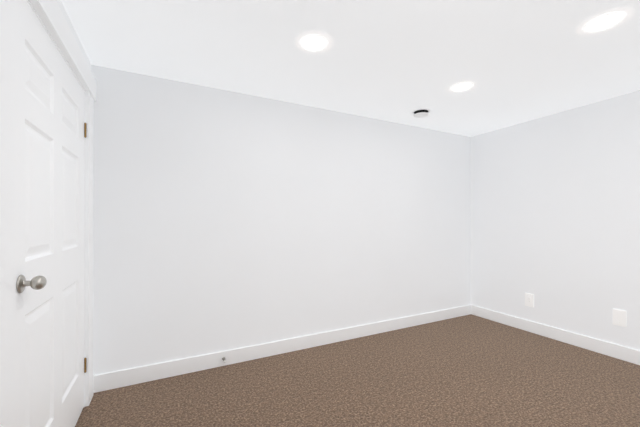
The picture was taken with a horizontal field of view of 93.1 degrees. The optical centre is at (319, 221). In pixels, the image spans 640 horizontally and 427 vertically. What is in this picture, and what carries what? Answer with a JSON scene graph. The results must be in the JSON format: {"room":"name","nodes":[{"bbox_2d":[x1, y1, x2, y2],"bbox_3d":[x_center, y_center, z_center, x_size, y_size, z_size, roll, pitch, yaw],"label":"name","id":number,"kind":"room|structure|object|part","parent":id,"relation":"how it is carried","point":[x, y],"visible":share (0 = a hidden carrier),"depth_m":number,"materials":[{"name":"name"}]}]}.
{"room":"empty bedroom","nodes":[
{"label":"empty bedroom","id":0,"kind":"room"},
{"bbox_2d":[56,0,90,69],"bbox_3d":[-0.822,0.050,0.457,0.120,2.300,3.680,0,0,-27],"label":"wall","id":1,"kind":"structure","parent":0,"point":[63,10],"depth_m":1.72,"materials":[{"name":"paint"}]},
{"bbox_2d":[0,0,95,426],"bbox_3d":[-1.328,0.106,1.459,0.171,2.187,1.432,0,0,-27],"label":"door frame","id":2,"kind":"structure","parent":1,"relation":"attached to","point":[51,15],"depth_m":0.99,"materials":[{"name":"paint"}]},
{"bbox_2d":[15,0,85,426],"bbox_3d":[-1.290,0.175,1.477,0.046,2.020,1.073,0,0,-27],"label":"door","id":3,"kind":"structure","parent":1,"relation":"in","point":[49,230],"depth_m":1.35,"materials":[{"name":"paint"}]},
{"bbox_2d":[16,275,46,292],"bbox_3d":[-1.081,0.225,1.055,0.179,0.067,0.133,0,0,-27],"label":"doorknob set","id":4,"kind":"object","parent":3,"relation":"attached to","point":[36,283],"depth_m":1.09,"materials":[{"name":"grey metal"}]},
{"bbox_3d":[-1.529,0.169,1.950,0.041,1.615,0.012,0,0,-27],"label":"door hinges","id":5,"kind":"part","parent":3,"relation":"part of","materials":[{"name":"silver metal"}]},
{"bbox_2d":[91,65,470,374],"bbox_3d":[0.151,0.050,3.085,4.240,2.300,0.120,0,0,-27],"label":"wall","id":6,"kind":"structure","parent":0,"point":[224,220],"depth_m":2.65,"materials":[{"name":"paint"}]},
{"bbox_2d":[93,305,472,392],"bbox_3d":[0.183,1.140,3.022,4.000,0.120,0.020,0,0,-27],"label":"baseboard","id":7,"kind":"structure","parent":6,"relation":"attached to","point":[124,378],"depth_m":2.64,"materials":[{"name":"paint"}]},
{"bbox_2d":[61,0,639,136],"bbox_3d":[0.532,-1.160,1.147,5.320,0.120,3.920,0,0,-27],"label":"ceiling","id":8,"kind":"structure","parent":0,"point":[401,61],"depth_m":1.97,"materials":[{"name":"paint"}]},
{"bbox_2d":[295,31,333,53],"bbox_3d":[-0.036,-1.097,1.867,0.240,0.006,0.240,0,0,-27],"label":"recessed light","id":9,"kind":"object","parent":8,"relation":"in","point":[314,42],"visible":1,"depth_m":1.85,"materials":[{"name":"white plastic"}]},
{"bbox_2d":[412,109,430,117],"bbox_3d":[1.014,-1.133,3.042,0.181,0.134,0.181,0,0,-27],"label":"smoke detector","id":10,"kind":"object","parent":8,"relation":"attached to","point":[418,113],"visible":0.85,"depth_m":3.04,"materials":[{"name":"paint"}]},
{"bbox_2d":[446,80,477,92],"bbox_3d":[1.157,-1.097,2.475,0.240,0.006,0.240,0,0,-27],"label":"recessed light","id":11,"kind":"object","parent":8,"relation":"in","point":[462,86],"visible":1,"depth_m":2.46,"materials":[{"name":"white plastic"}]},
{"bbox_2d":[575,7,634,35],"bbox_3d":[1.566,-1.097,1.673,0.240,0.006,0.240,0,0,-27],"label":"recessed light","id":12,"kind":"object","parent":8,"relation":"in","point":[604,21],"visible":1,"depth_m":1.66,"materials":[{"name":"white plastic"}]},
{"bbox_2d":[75,314,639,426],"bbox_3d":[0.532,1.250,1.147,5.320,0.100,3.920,0,0,-27],"label":"floor","id":13,"kind":"structure","parent":0,"point":[470,370],"depth_m":2.18,"materials":[{"name":"brown carpet"}]},
{"bbox_2d":[471,90,639,350],"bbox_3d":[2.876,0.050,2.274,0.120,2.300,3.800,0,0,-27],"label":"wall","id":14,"kind":"structure","parent":0,"point":[555,214],"depth_m":3.01,"materials":[{"name":"paint"}]},
{"bbox_2d":[525,293,533,306],"bbox_3d":[2.280,0.855,3.300,0.011,0.136,0.086,0,0,-27],"label":"duplex electrical outlet","id":15,"kind":"object","parent":14,"relation":"attached to","point":[529,299],"visible":1,"depth_m":3.29,"materials":[{"name":"white plastic"}]},
{"bbox_2d":[473,305,639,364],"bbox_3d":[2.786,1.140,2.301,0.016,0.120,3.630,0,0,-27],"label":"baseboard","id":16,"kind":"structure","parent":14,"relation":"attached to","point":[620,352],"depth_m":2.99,"materials":[{"name":"paint"}]},
{"bbox_2d":[613,309,625,326],"bbox_3d":[2.614,0.840,2.645,0.011,0.136,0.086,0,0,-27],"label":"electrical outlet plate","id":17,"kind":"object","parent":14,"relation":"attached to","point":[619,317],"visible":1,"depth_m":2.64,"materials":[{"name":"white plastic"}]}
]}

